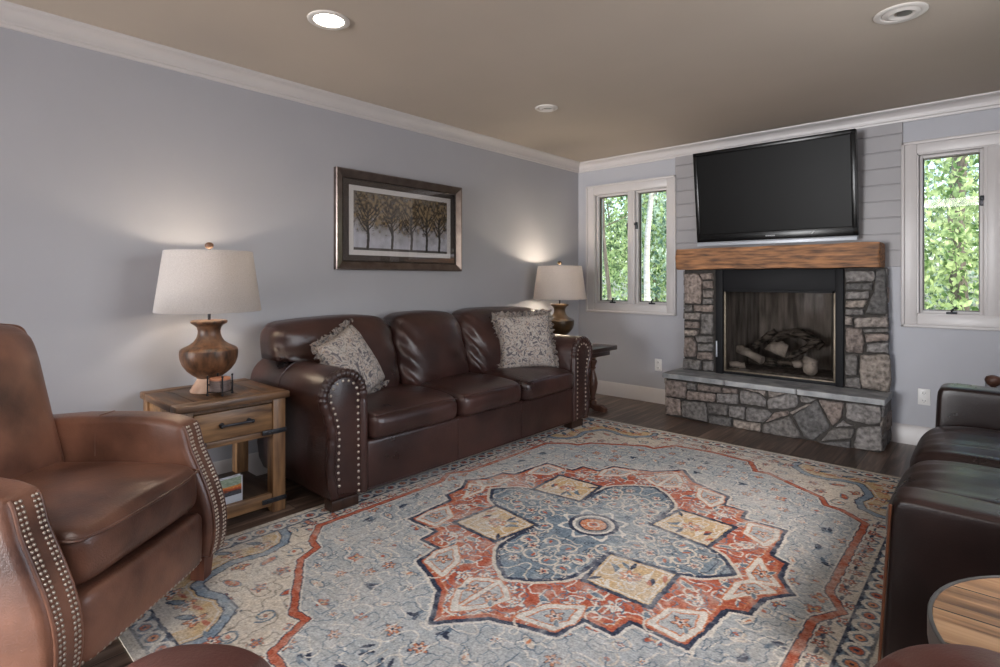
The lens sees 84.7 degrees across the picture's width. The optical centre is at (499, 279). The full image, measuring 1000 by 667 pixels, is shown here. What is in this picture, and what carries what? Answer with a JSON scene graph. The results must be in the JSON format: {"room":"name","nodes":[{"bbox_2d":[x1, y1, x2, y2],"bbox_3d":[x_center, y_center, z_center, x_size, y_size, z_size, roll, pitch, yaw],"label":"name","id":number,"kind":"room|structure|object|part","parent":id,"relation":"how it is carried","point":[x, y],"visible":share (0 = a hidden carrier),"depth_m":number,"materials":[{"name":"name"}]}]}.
{"room":"living room","nodes":[
{"label":"living room","id":0,"kind":"room"},
{"bbox_2d":[0,27,577,461],"bbox_3d":[-3.073,-0.022,1.721,0.150,2.440,11.800,0,0,42],"label":"wall","id":1,"kind":"structure","parent":0,"point":[109,164],"depth_m":3.04,"materials":[{"name":"grey paint"}]},
{"bbox_2d":[213,452,266,475],"bbox_3d":[-3.012,1.128,1.665,0.016,0.140,11.500,0,0,42],"label":"baseboard","id":2,"kind":"structure","parent":1,"relation":"attached to","point":[255,466],"depth_m":3.31,"materials":[{"name":"white paint"}]},
{"bbox_2d":[0,0,579,172],"bbox_3d":[-2.988,-1.195,1.643,0.080,0.096,11.500,0,0,42],"label":"crown molding","id":3,"kind":"structure","parent":1,"relation":"attached to","point":[16,17],"depth_m":3.21,"materials":[{"name":"white paint"}]},
{"bbox_2d":[334,166,461,270],"bbox_3d":[-0.724,-0.417,4.167,0.037,0.700,1.180,0,0,42],"label":"framed picture","id":4,"kind":"object","parent":1,"relation":"attached to","point":[382,222],"visible":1,"depth_m":4.11,"materials":[{"name":"brown metal"}]},
{"bbox_2d":[354,190,446,253],"bbox_3d":[-0.731,-0.417,4.173,0.001,0.415,0.880,0,0,42],"label":"print","id":5,"kind":"object","parent":4,"relation":"attached to","point":[382,222],"depth_m":4.14},
{"bbox_3d":[-0.727,-0.417,4.170,0.002,0.576,1.056,0,0,42],"label":"glass","id":6,"kind":"part","parent":4,"relation":"part of","materials":[{"name":"glass"}]},
{"bbox_2d":[80,393,915,666],"bbox_3d":[-1.556,1.258,0.343,4.250,0.120,11.800,0,0,42],"label":"floor","id":7,"kind":"structure","parent":0,"point":[895,459],"depth_m":3.81,"materials":[{"name":"brown wood"}]},
{"bbox_2d":[140,378,289,518],"bbox_3d":[-1.470,0.888,2.835,0.555,0.620,0.535,0,0,42],"label":"end table","id":8,"kind":"object","parent":7,"relation":"on","point":[255,410],"visible":0.65,"depth_m":2.77,"materials":[{"name":"brown wood"}]},
{"bbox_3d":[-1.792,0.905,2.828,0.068,0.586,0.068,0,0,42],"label":"leg","id":9,"kind":"part","parent":8,"relation":"part of","materials":[{"name":"brown wood"}]},
{"bbox_2d":[153,242,260,393],"bbox_3d":[-1.510,0.193,2.848,0.498,0.770,0.498,0,0,42],"label":"table lamp","id":10,"kind":"object","parent":8,"relation":"on","point":[190,281],"visible":0.89,"depth_m":2.70,"materials":[{"name":"white fabric"}]},
{"bbox_3d":[-1.510,0.011,2.848,0.498,0.310,0.498,0,0,42],"label":"lamp shade","id":11,"kind":"part","parent":10,"relation":"part of","materials":[{"name":"fabric"}]},
{"bbox_2d":[206,373,233,396],"bbox_3d":[-1.401,0.527,2.744,0.093,0.102,0.093,0,0,7],"label":"holder","id":12,"kind":"object","parent":8,"relation":"on","point":[222,377],"visible":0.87,"depth_m":2.71,"materials":[{"name":"metal"}]},
{"bbox_2d":[209,388,230,391],"bbox_3d":[-1.401,0.551,2.744,0.096,0.010,0.096,0,0,42],"label":"coaster","id":13,"kind":"object","parent":12,"relation":"on","point":[224,390],"visible":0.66,"depth_m":2.71,"materials":[{"name":"grey"}]},
{"bbox_2d":[209,385,230,389],"bbox_3d":[-1.400,0.540,2.744,0.096,0.010,0.096,0,0,42],"label":"coaster","id":14,"kind":"object","parent":13,"relation":"on","point":[228,387],"visible":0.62,"depth_m":2.71,"materials":[{"name":"grey"}]},
{"bbox_2d":[209,383,230,387],"bbox_3d":[-1.401,0.529,2.744,0.096,0.010,0.096,0,0,42],"label":"coaster","id":15,"kind":"object","parent":14,"relation":"on","point":[210,386],"visible":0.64,"depth_m":2.71,"materials":[{"name":"grey"}]},
{"bbox_2d":[209,381,230,385],"bbox_3d":[-1.400,0.518,2.744,0.096,0.010,0.096,0,0,42],"label":"coaster","id":16,"kind":"object","parent":15,"relation":"on","point":[227,383],"visible":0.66,"depth_m":2.70,"materials":[{"name":"grey"}]},
{"bbox_2d":[209,379,230,383],"bbox_3d":[-1.401,0.507,2.744,0.096,0.010,0.096,0,0,42],"label":"coaster","id":17,"kind":"object","parent":16,"relation":"on","point":[226,381],"visible":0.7,"depth_m":2.70,"materials":[{"name":"grey"}]},
{"bbox_2d":[209,376,230,380],"bbox_3d":[-1.400,0.497,2.744,0.096,0.010,0.096,0,0,42],"label":"coaster","id":18,"kind":"object","parent":17,"relation":"on","point":[217,378],"visible":0.96,"depth_m":2.72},
{"bbox_2d":[220,474,242,504],"bbox_3d":[-1.366,1.036,2.649,0.027,0.128,0.232,0,0,40],"label":"book","id":19,"kind":"object","parent":8,"relation":"on","point":[232,486],"visible":0.48,"depth_m":2.69,"materials":[{"name":"paper"}]},
{"bbox_2d":[220,476,240,496],"bbox_3d":[-1.355,1.018,2.640,0.001,0.086,0.220,0,0,40],"label":"picture","id":20,"kind":"object","parent":19,"relation":"attached to","point":[232,486],"depth_m":2.69},
{"bbox_3d":[-1.304,0.702,2.684,0.034,0.136,0.369,0,0,42],"label":"drawer","id":21,"kind":"part","parent":8,"relation":"part of","materials":[{"name":"brown wood"}]},
{"bbox_3d":[-1.277,0.700,2.663,0.038,0.025,0.166,0,0,42],"label":"drawer pull","id":22,"kind":"part","parent":8,"relation":"part of","materials":[{"name":"metal"}]},
{"bbox_3d":[-1.494,0.905,3.156,0.068,0.586,0.068,0,0,42],"label":"leg","id":23,"kind":"part","parent":8,"relation":"part of","materials":[{"name":"brown wood"}]},
{"bbox_2d":[218,471,268,499],"bbox_3d":[-1.489,1.115,2.852,0.465,0.030,0.495,0,0,42],"label":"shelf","id":24,"kind":"object","parent":8,"relation":"attached to","point":[254,486],"depth_m":2.94,"materials":[{"name":"brown wood"}]},
{"bbox_3d":[-1.478,1.129,2.843,0.493,0.065,0.475,0,0,42],"label":"shelf rail","id":25,"kind":"part","parent":8,"relation":"part of","materials":[{"name":"brown wood"}]},
{"bbox_3d":[-1.165,0.905,2.857,0.068,0.586,0.068,0,0,42],"label":"leg","id":26,"kind":"part","parent":8,"relation":"part of","materials":[{"name":"brown wood"}]},
{"bbox_2d":[250,306,592,512],"bbox_3d":[-0.346,0.714,3.899,0.859,0.967,2.482,0,0,42],"label":"leather sofa","id":27,"kind":"object","parent":7,"relation":"on","point":[446,398],"visible":0.92,"depth_m":3.35,"materials":[{"name":"brown leather"}]},
{"bbox_3d":[-1.109,0.799,3.107,0.795,0.674,0.282,0,0,42],"label":"arm","id":28,"kind":"part","parent":27,"relation":"part of","materials":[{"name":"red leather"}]},
{"bbox_2d":[260,314,399,387],"bbox_3d":[-1.028,0.496,3.416,0.372,0.532,0.840,0,0,42],"label":"cushion","id":29,"kind":"object","parent":27,"relation":"on","point":[285,346],"depth_m":3.23,"materials":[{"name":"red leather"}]},
{"bbox_3d":[-0.813,0.813,2.840,0.032,0.616,0.199,0,0,42],"label":"panel","id":30,"kind":"part","parent":27,"relation":"part of","materials":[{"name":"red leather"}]},
{"bbox_2d":[310,318,388,393],"bbox_3d":[-0.883,0.509,3.278,0.249,0.529,0.568,0,0,15],"label":"throw pillow","id":31,"kind":"object","parent":27,"relation":"on","point":[345,347],"visible":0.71,"depth_m":3.23,"materials":[{"name":"fabric"}]},
{"bbox_2d":[367,383,456,438],"bbox_3d":[-0.715,0.779,3.386,0.714,0.191,0.660,0,0,42],"label":"seat cushion","id":32,"kind":"object","parent":27,"relation":"on","point":[397,410],"depth_m":3.18,"materials":[{"name":"brown leather"}]},
{"bbox_2d":[383,310,468,385],"bbox_3d":[-0.531,0.496,3.965,0.370,0.532,0.630,0,0,42],"label":"cushion","id":33,"kind":"object","parent":27,"relation":"on","point":[430,345],"depth_m":3.82,"materials":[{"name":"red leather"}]},
{"bbox_3d":[-0.321,1.000,3.875,0.708,0.273,1.930,0,0,42],"label":"rail","id":34,"kind":"part","parent":27,"relation":"part of","materials":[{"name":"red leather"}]},
{"bbox_2d":[420,372,520,415],"bbox_3d":[-0.285,0.779,3.859,0.714,0.191,0.611,0,0,42],"label":"seat cushion","id":35,"kind":"object","parent":27,"relation":"on","point":[476,393],"depth_m":3.66,"materials":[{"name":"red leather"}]},
{"bbox_2d":[452,306,533,373],"bbox_3d":[0.017,0.496,4.568,0.370,0.532,0.990,0,0,42],"label":"cushion","id":36,"kind":"object","parent":27,"relation":"on","point":[482,346],"depth_m":4.23,"materials":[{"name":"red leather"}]},
{"bbox_2d":[491,308,558,367],"bbox_3d":[0.202,0.499,4.386,0.538,0.523,0.224,0,0,-23],"label":"throw pillow","id":37,"kind":"object","parent":27,"relation":"on","point":[525,338],"visible":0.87,"depth_m":4.33,"materials":[{"name":"fabric"}]},
{"bbox_2d":[483,366,572,399],"bbox_3d":[0.136,0.778,4.322,0.714,0.191,0.633,0,0,42],"label":"seat cushion","id":38,"kind":"object","parent":27,"relation":"on","point":[538,382],"depth_m":4.10,"materials":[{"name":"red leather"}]},
{"bbox_3d":[0.368,0.798,4.733,0.795,0.675,0.284,0,0,42],"label":"arm","id":39,"kind":"part","parent":27,"relation":"part of","materials":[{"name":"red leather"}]},
{"bbox_3d":[0.662,0.813,4.464,0.032,0.616,0.199,0,0,42],"label":"panel","id":40,"kind":"part","parent":27,"relation":"part of","materials":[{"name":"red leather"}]},
{"bbox_2d":[118,416,900,666],"bbox_3d":[0.453,1.193,2.659,2.380,0.008,3.550,0,0,42],"label":"area rug","id":41,"kind":"object","parent":7,"relation":"on","point":[599,542],"visible":0.95,"depth_m":2.27,"materials":[{"name":"multicoloured fabric"}]},
{"bbox_2d":[0,323,226,666],"bbox_3d":[-1.585,0.671,1.836,0.928,1.033,0.862,0,0,2],"label":"leather recliner","id":42,"kind":"object","parent":41,"relation":"on","point":[103,514],"visible":1,"depth_m":1.81,"materials":[{"name":"brown leather"}]},
{"bbox_3d":[-1.599,0.811,1.472,0.911,0.554,0.132,0,0,2],"label":"arm","id":43,"kind":"part","parent":42,"relation":"part of","materials":[{"name":"brown leather"}]},
{"bbox_3d":[-1.865,0.479,1.847,0.366,0.638,0.670,0,0,2],"label":"backrest","id":44,"kind":"part","parent":42,"relation":"part of","materials":[{"name":"brown leather"}]},
{"bbox_3d":[-1.205,0.828,1.456,0.135,0.513,0.092,0,0,2],"label":"panel","id":45,"kind":"part","parent":42,"relation":"part of","materials":[{"name":"brown leather"}]},
{"bbox_2d":[11,461,196,585],"bbox_3d":[-1.510,0.779,1.833,0.732,0.204,0.599,0,0,2],"label":"seat cushion","id":46,"kind":"object","parent":42,"relation":"on","point":[105,517],"depth_m":1.78,"materials":[{"name":"brown leather"}]},
{"bbox_3d":[-1.184,0.827,1.827,0.125,0.498,0.790,0,0,2],"label":"nailhead trim","id":47,"kind":"part","parent":42,"relation":"part of","materials":[{"name":"silver metal"}]},
{"bbox_3d":[-1.571,0.811,2.201,0.911,0.554,0.132,0,0,2],"label":"arm","id":48,"kind":"part","parent":42,"relation":"part of","materials":[{"name":"brown leather"}]},
{"bbox_3d":[-1.234,0.988,1.823,0.205,0.205,0.593,0,0,2],"label":"footrest panel","id":49,"kind":"part","parent":42,"relation":"part of","materials":[{"name":"brown leather"}]},
{"bbox_3d":[-1.151,1.076,1.819,0.018,0.012,0.577,0,0,2],"label":"nailhead trim","id":50,"kind":"part","parent":42,"relation":"part of","materials":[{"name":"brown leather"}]},
{"bbox_3d":[-1.192,1.135,2.186,0.068,0.104,0.068,0,0,2],"label":"leg","id":51,"kind":"part","parent":42,"relation":"part of","materials":[{"name":"brown wood"}]},
{"bbox_3d":[-1.176,0.828,2.186,0.135,0.513,0.092,0,0,2],"label":"panel","id":52,"kind":"part","parent":42,"relation":"part of","materials":[{"name":"brown leather"}]},
{"bbox_2d":[126,644,999,666],"bbox_3d":[0.102,0.737,0.540,1.210,0.901,1.004,0,0,0],"label":"leather armchair","id":53,"kind":"object","parent":7,"relation":"on","point":[189,655],"visible":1,"depth_m":0.71,"materials":[{"name":"brown leather"}]},
{"bbox_3d":[-0.408,0.749,0.556,0.190,0.570,0.974,0,0,0],"label":"arm","id":54,"kind":"part","parent":53,"relation":"part of","materials":[{"name":"brown leather"}]},
{"bbox_3d":[0.612,0.749,0.556,0.190,0.570,0.974,0,0,0],"label":"arm","id":55,"kind":"part","parent":53,"relation":"part of","materials":[{"name":"brown leather"}]},
{"bbox_2d":[583,343,616,417],"bbox_3d":[0.635,0.898,5.031,0.710,0.600,0.503,0,0,42],"label":"end table","id":56,"kind":"object","parent":7,"relation":"on","point":[599,350],"visible":0.18,"depth_m":5.00,"materials":[{"name":"brown wood"}]},
{"bbox_2d":[533,261,585,334],"bbox_3d":[0.562,0.212,5.167,0.498,0.770,0.498,0,0,42],"label":"table lamp","id":57,"kind":"object","parent":56,"relation":"on","point":[559,282],"visible":0.82,"depth_m":4.99,"materials":[{"name":"white fabric"}]},
{"bbox_3d":[0.562,0.030,5.167,0.498,0.310,0.498,0,0,42],"label":"lamp shade","id":58,"kind":"part","parent":57,"relation":"part of","materials":[{"name":"fabric"}]},
{"bbox_3d":[0.852,0.914,5.039,0.092,0.457,0.092,0,0,42],"label":"leg","id":59,"kind":"part","parent":56,"relation":"part of","materials":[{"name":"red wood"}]},
{"bbox_2d":[662,268,893,451],"bbox_3d":[2.311,0.569,4.604,1.630,1.310,0.872,0,0,42],"label":"fireplace","id":60,"kind":"object","parent":7,"relation":"on","point":[846,403],"visible":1,"depth_m":4.39,"materials":[{"name":"stone"}]},
{"bbox_2d":[729,361,745,367],"bbox_3d":[2.081,0.748,4.801,0.143,0.061,0.062,0,0,42],"label":"log","id":61,"kind":"object","parent":60,"relation":"in","point":[736,364],"visible":1,"depth_m":4.78,"materials":[{"name":"wood"}]},
{"bbox_2d":[736,345,764,363],"bbox_3d":[2.179,0.653,4.787,0.086,0.148,0.248,0,0,-36],"label":"log","id":62,"kind":"object","parent":60,"relation":"in","point":[741,349],"visible":1,"depth_m":4.76,"materials":[{"name":"wood"}]},
{"bbox_2d":[751,328,777,348],"bbox_3d":[2.319,0.524,4.812,0.069,0.195,0.225,0,0,-44],"label":"log","id":63,"kind":"object","parent":60,"relation":"in","point":[767,336],"visible":1,"depth_m":4.78,"materials":[{"name":"wood"}]},
{"bbox_2d":[748,357,802,368],"bbox_3d":[2.382,0.713,4.666,0.078,0.080,0.507,0,0,-45],"label":"log","id":64,"kind":"object","parent":60,"relation":"in","point":[771,362],"visible":0.64,"depth_m":4.67,"materials":[{"name":"wood"}]},
{"bbox_2d":[764,340,788,356],"bbox_3d":[2.372,0.592,4.706,0.200,0.144,0.129,0,0,42],"label":"log","id":65,"kind":"object","parent":64,"relation":"on","point":[780,348],"visible":1,"depth_m":4.65,"materials":[{"name":"beige wood"}]},
{"bbox_2d":[786,337,821,360],"bbox_3d":[2.514,0.581,4.544,0.265,0.217,0.058,0,0,23],"label":"log","id":66,"kind":"object","parent":64,"relation":"on","point":[816,341],"visible":1,"depth_m":4.52,"materials":[{"name":"wood"}]},
{"bbox_2d":[675,242,884,269],"bbox_3d":[2.225,-0.178,4.508,1.545,0.192,0.261,0,0,42],"label":"mantel beam","id":67,"kind":"structure","parent":60,"relation":"on","point":[851,254],"depth_m":4.32,"materials":[{"name":"brown wood"}]},
{"bbox_2d":[767,328,824,349],"bbox_3d":[2.526,0.506,4.706,0.467,0.174,0.096,0,0,42],"label":"log","id":68,"kind":"object","parent":60,"relation":"in","point":[795,332],"visible":0.81,"depth_m":4.67,"materials":[{"name":"brown wood"}]},
{"bbox_2d":[792,359,802,367],"bbox_3d":[2.442,0.689,4.492,0.112,0.073,0.070,0,0,-6],"label":"log","id":69,"kind":"object","parent":60,"relation":"in","point":[797,363],"visible":0.84,"depth_m":4.46,"materials":[{"name":"beige wood"}]},
{"bbox_2d":[802,356,817,375],"bbox_3d":[2.497,0.695,4.419,0.113,0.152,0.122,0,0,42],"label":"log","id":70,"kind":"object","parent":60,"relation":"in","point":[810,366],"visible":1,"depth_m":4.38,"materials":[{"name":"beige wood"}]},
{"bbox_2d":[877,383,999,661],"bbox_3d":[1.942,0.718,1.922,0.845,0.960,1.660,0,0,42],"label":"leather loveseat","id":71,"kind":"object","parent":7,"relation":"on","point":[942,520],"visible":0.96,"depth_m":1.55,"materials":[{"name":"brown leather"}]},
{"bbox_3d":[1.443,0.875,1.358,0.815,0.526,0.155,0,0,42],"label":"arm","id":72,"kind":"part","parent":71,"relation":"part of","materials":[{"name":"brown leather"}]},
{"bbox_2d":[885,460,999,531],"bbox_3d":[1.628,0.767,1.744,0.620,0.222,0.655,0,0,42],"label":"seat cushion","id":73,"kind":"object","parent":71,"relation":"on","point":[979,482],"depth_m":1.84,"materials":[{"name":"brown leather"}]},
{"bbox_2d":[910,426,999,467],"bbox_3d":[2.070,0.767,2.231,0.620,0.222,0.650,0,0,42],"label":"seat cushion","id":74,"kind":"object","parent":71,"relation":"on","point":[978,445],"depth_m":2.23,"materials":[{"name":"brown leather"}]},
{"bbox_3d":[2.449,0.825,2.458,0.805,0.626,0.185,0,0,42],"label":"arm","id":75,"kind":"part","parent":71,"relation":"part of","materials":[{"name":"brown leather"}]},
{"bbox_2d":[927,575,999,652],"bbox_3d":[1.074,0.916,0.859,0.640,0.562,0.640,0,0,42],"label":"round side table","id":76,"kind":"object","parent":7,"relation":"on","point":[966,611],"visible":0.84,"depth_m":1.05,"materials":[{"name":"brown wood"}]},
{"bbox_3d":[2.927,0.903,2.877,0.580,0.590,0.520,0,0,42],"label":"side table","id":77,"kind":"object","parent":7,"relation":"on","visible":0},
{"bbox_2d":[984,375,999,387],"bbox_3d":[2.740,0.569,3.047,0.074,0.076,0.074,0,0,42],"label":"orb","id":78,"kind":"object","parent":77,"relation":"on","point":[991,380],"visible":0.8,"depth_m":3.03,"materials":[{"name":"red wood"}]},
{"bbox_2d":[4,0,999,161],"bbox_3d":[-1.556,-1.317,0.343,4.250,0.150,11.800,0,0,42],"label":"ceiling","id":79,"kind":"structure","parent":0,"point":[622,77],"depth_m":3.04,"materials":[{"name":"paint"}]},
{"bbox_2d":[307,10,349,29],"bbox_3d":[-0.820,-1.238,2.626,0.196,0.009,0.196,0,0,42],"label":"recessed light","id":80,"kind":"object","parent":79,"relation":"in","point":[324,19],"visible":1,"depth_m":2.62,"materials":[{"name":"white plastic"}]},
{"bbox_2d":[535,104,557,111],"bbox_3d":[0.337,-1.236,3.974,0.164,0.012,0.164,0,0,42],"label":"recessed light","id":81,"kind":"object","parent":79,"relation":"in","point":[548,107],"visible":1,"depth_m":3.96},
{"bbox_2d":[873,2,928,24],"bbox_3d":[1.867,-1.236,2.557,0.210,0.012,0.210,0,0,42],"label":"recessed light","id":82,"kind":"object","parent":79,"relation":"in","point":[913,10],"visible":1,"depth_m":2.54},
{"bbox_2d":[578,108,999,427],"bbox_3d":[2.357,-0.022,4.651,3.950,2.440,0.140,0,0,42],"label":"wall","id":83,"kind":"structure","parent":0,"point":[923,358],"depth_m":4.05,"materials":[{"name":"grey paint"}]},
{"bbox_2d":[586,175,676,315],"bbox_3d":[1.337,-0.320,5.555,0.999,1.329,0.174,0,0,42],"label":"window","id":84,"kind":"structure","parent":83,"relation":"in","point":[634,189],"depth_m":5.50,"materials":[{"name":"white paint"}]},
{"bbox_3d":[1.194,-0.320,5.707,0.382,1.129,0.080,0,0,42],"label":"sash","id":85,"kind":"part","parent":84,"relation":"part of","materials":[{"name":"white paint"}]},
{"bbox_3d":[1.518,-0.320,5.413,0.340,1.129,0.080,0,0,42],"label":"sash","id":86,"kind":"part","parent":84,"relation":"part of","materials":[{"name":"white paint"}]},
{"bbox_2d":[655,359,661,370],"bbox_3d":[1.528,0.828,5.301,0.072,0.116,0.012,0,0,42],"label":"wall outlet","id":87,"kind":"object","parent":83,"relation":"attached to","point":[658,362],"visible":1,"depth_m":5.29,"materials":[{"name":"white plastic"}]},
{"bbox_2d":[596,380,931,445],"bbox_3d":[2.305,1.128,4.594,3.950,0.140,0.016,0,0,42],"label":"baseboard","id":88,"kind":"structure","parent":83,"relation":"attached to","point":[901,433],"depth_m":5.33,"materials":[{"name":"white paint"}]},
{"bbox_2d":[693,129,858,245],"bbox_3d":[2.215,-0.703,4.495,1.220,0.818,0.198,0,0,42],"label":"television","id":89,"kind":"object","parent":83,"relation":"attached to","point":[799,189],"visible":1,"depth_m":4.40,"materials":[{"name":"black plastic"}]},
{"bbox_2d":[675,122,902,266],"bbox_3d":[2.303,-0.647,4.597,1.742,1.110,0.015,0,0,42],"label":"wall paneling","id":90,"kind":"structure","parent":83,"relation":"attached to","point":[879,147],"depth_m":4.13,"materials":[{"name":"grey paint"}]},
{"bbox_2d":[579,90,999,172],"bbox_3d":[2.283,-1.195,4.570,3.950,0.096,0.080,0,0,42],"label":"crown molding","id":91,"kind":"structure","parent":83,"relation":"attached to","point":[989,100],"depth_m":4.36,"materials":[{"name":"white paint"}]},
{"bbox_2d":[918,388,930,405],"bbox_3d":[3.039,0.843,3.929,0.072,0.116,0.012,0,0,42],"label":"wall outlet","id":92,"kind":"object","parent":83,"relation":"attached to","point":[924,395],"visible":1,"depth_m":3.93,"materials":[{"name":"white plastic"}]},
{"bbox_2d":[901,130,999,330],"bbox_3d":[3.356,-0.325,3.721,1.014,1.339,0.174,0,0,42],"label":"window","id":93,"kind":"structure","parent":83,"relation":"in","point":[914,154],"depth_m":3.83,"materials":[{"name":"white paint"}]},
{"bbox_3d":[3.196,-0.325,3.889,0.352,1.139,0.080,0,0,42],"label":"sash","id":94,"kind":"part","parent":93,"relation":"part of","materials":[{"name":"white paint"}]},
{"label":"outside","id":95,"kind":"structure","parent":0,"visible":0},
{"bbox_3d":[10.428,1.573,14.990,34.000,0.250,25.700,0,0,42],"label":"ground","id":96,"kind":"structure","parent":95,"visible":0},
{"bbox_2d":[602,197,647,299],"bbox_3d":[1.908,-1.037,9.122,2.493,4.975,1.654,0,0,42],"label":"tree","id":97,"kind":"object","parent":96,"relation":"on","point":[609,296],"visible":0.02,"depth_m":9.03,"materials":[{"name":"grey plant"}]},
{"bbox_2d":[602,197,664,301],"bbox_3d":[2.803,-1.240,13.883,2.641,5.383,1.931,0,0,42],"label":"tree","id":98,"kind":"object","parent":96,"relation":"on","point":[621,266],"visible":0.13,"depth_m":13.64,"materials":[{"name":"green plant"}]},
{"bbox_2d":[602,196,664,300],"bbox_3d":[5.627,-3.262,21.154,4.021,9.458,2.201,0,0,42],"label":"tree","id":99,"kind":"object","parent":96,"relation":"on","point":[622,196],"visible":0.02,"depth_m":21.48,"materials":[{"name":"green plant"}]},
{"bbox_2d":[602,194,665,300],"bbox_3d":[2.006,-1.321,11.069,2.638,5.543,1.919,0,0,42],"label":"tree","id":100,"kind":"object","parent":96,"relation":"on","point":[609,245],"visible":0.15,"depth_m":10.57,"materials":[{"name":"green plant"}]},
{"bbox_2d":[605,194,664,299],"bbox_3d":[3.955,-1.261,16.645,2.627,5.420,1.896,0,0,42],"label":"tree","id":101,"kind":"object","parent":96,"relation":"on","point":[660,194],"visible":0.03,"depth_m":16.73,"materials":[{"name":"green plant"}]},
{"bbox_2d":[605,191,665,301],"bbox_3d":[3.230,-1.229,11.063,2.618,5.354,1.922,0,0,42],"label":"tree","id":102,"kind":"object","parent":96,"relation":"on","point":[656,201],"visible":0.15,"depth_m":10.95,"materials":[{"name":"green plant"}]},
{"bbox_2d":[617,192,665,301],"bbox_3d":[3.559,-1.221,9.803,2.636,5.340,1.915,0,0,42],"label":"tree","id":103,"kind":"object","parent":96,"relation":"on","point":[656,196],"visible":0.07,"depth_m":10.09,"materials":[{"name":"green plant"}]},
{"bbox_2d":[624,192,665,301],"bbox_3d":[4.641,-1.288,13.680,2.628,5.474,1.909,0,0,42],"label":"tree","id":104,"kind":"object","parent":96,"relation":"on","point":[663,192],"visible":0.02,"depth_m":13.91,"materials":[{"name":"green plant"}]},
{"bbox_2d":[644,192,656,300],"bbox_3d":[2.517,-1.496,9.187,2.646,5.896,1.801,0,0,42],"label":"tree","id":105,"kind":"object","parent":96,"relation":"on","point":[647,297],"visible":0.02,"depth_m":8.93,"materials":[{"name":"white plant"}]},
{"bbox_2d":[925,160,957,308],"bbox_3d":[6.005,-1.289,9.076,2.566,5.788,1.940,0,0,42],"label":"tree","id":106,"kind":"object","parent":96,"relation":"on","point":[956,184],"visible":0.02,"depth_m":8.39,"materials":[{"name":"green plant"}]},
{"bbox_2d":[925,155,978,310],"bbox_3d":[5.588,-1.325,7.295,2.627,5.877,1.889,0,0,42],"label":"tree","id":107,"kind":"object","parent":96,"relation":"on","point":[949,266],"visible":0.2,"depth_m":6.93,"materials":[{"name":"green plant"}]},
{"bbox_2d":[925,155,978,310],"bbox_3d":[8.996,-1.271,10.123,2.620,5.750,1.886,0,0,42],"label":"tree","id":108,"kind":"object","parent":96,"relation":"on","point":[970,172],"visible":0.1,"depth_m":10.41,"materials":[{"name":"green plant"}]},
{"bbox_2d":[925,158,978,309],"bbox_3d":[8.631,-1.320,11.236,2.622,5.862,1.856,0,0,42],"label":"tree","id":109,"kind":"object","parent":96,"relation":"on","point":[945,289],"visible":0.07,"depth_m":10.88,"materials":[{"name":"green plant"}]},
{"bbox_2d":[925,157,978,294],"bbox_3d":[12.446,-3.216,14.990,3.975,9.330,2.232,0,0,42],"label":"tree","id":110,"kind":"object","parent":96,"relation":"on","point":[968,167],"visible":0.02,"depth_m":15.08,"materials":[{"name":"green plant"}]},
{"bbox_2d":[927,154,978,309],"bbox_3d":[6.964,-1.296,6.865,2.605,5.796,1.927,0,0,42],"label":"tree","id":111,"kind":"object","parent":96,"relation":"on","point":[975,189],"visible":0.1,"depth_m":7.38,"materials":[{"name":"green plant"}]},
{"bbox_2d":[948,156,969,309],"bbox_3d":[7.582,-2.746,8.989,3.730,8.393,2.493,0,0,42],"label":"tree","id":112,"kind":"object","parent":96,"relation":"on","point":[961,162],"visible":0.02,"depth_m":8.80,"materials":[{"name":"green plant"}]}
]}

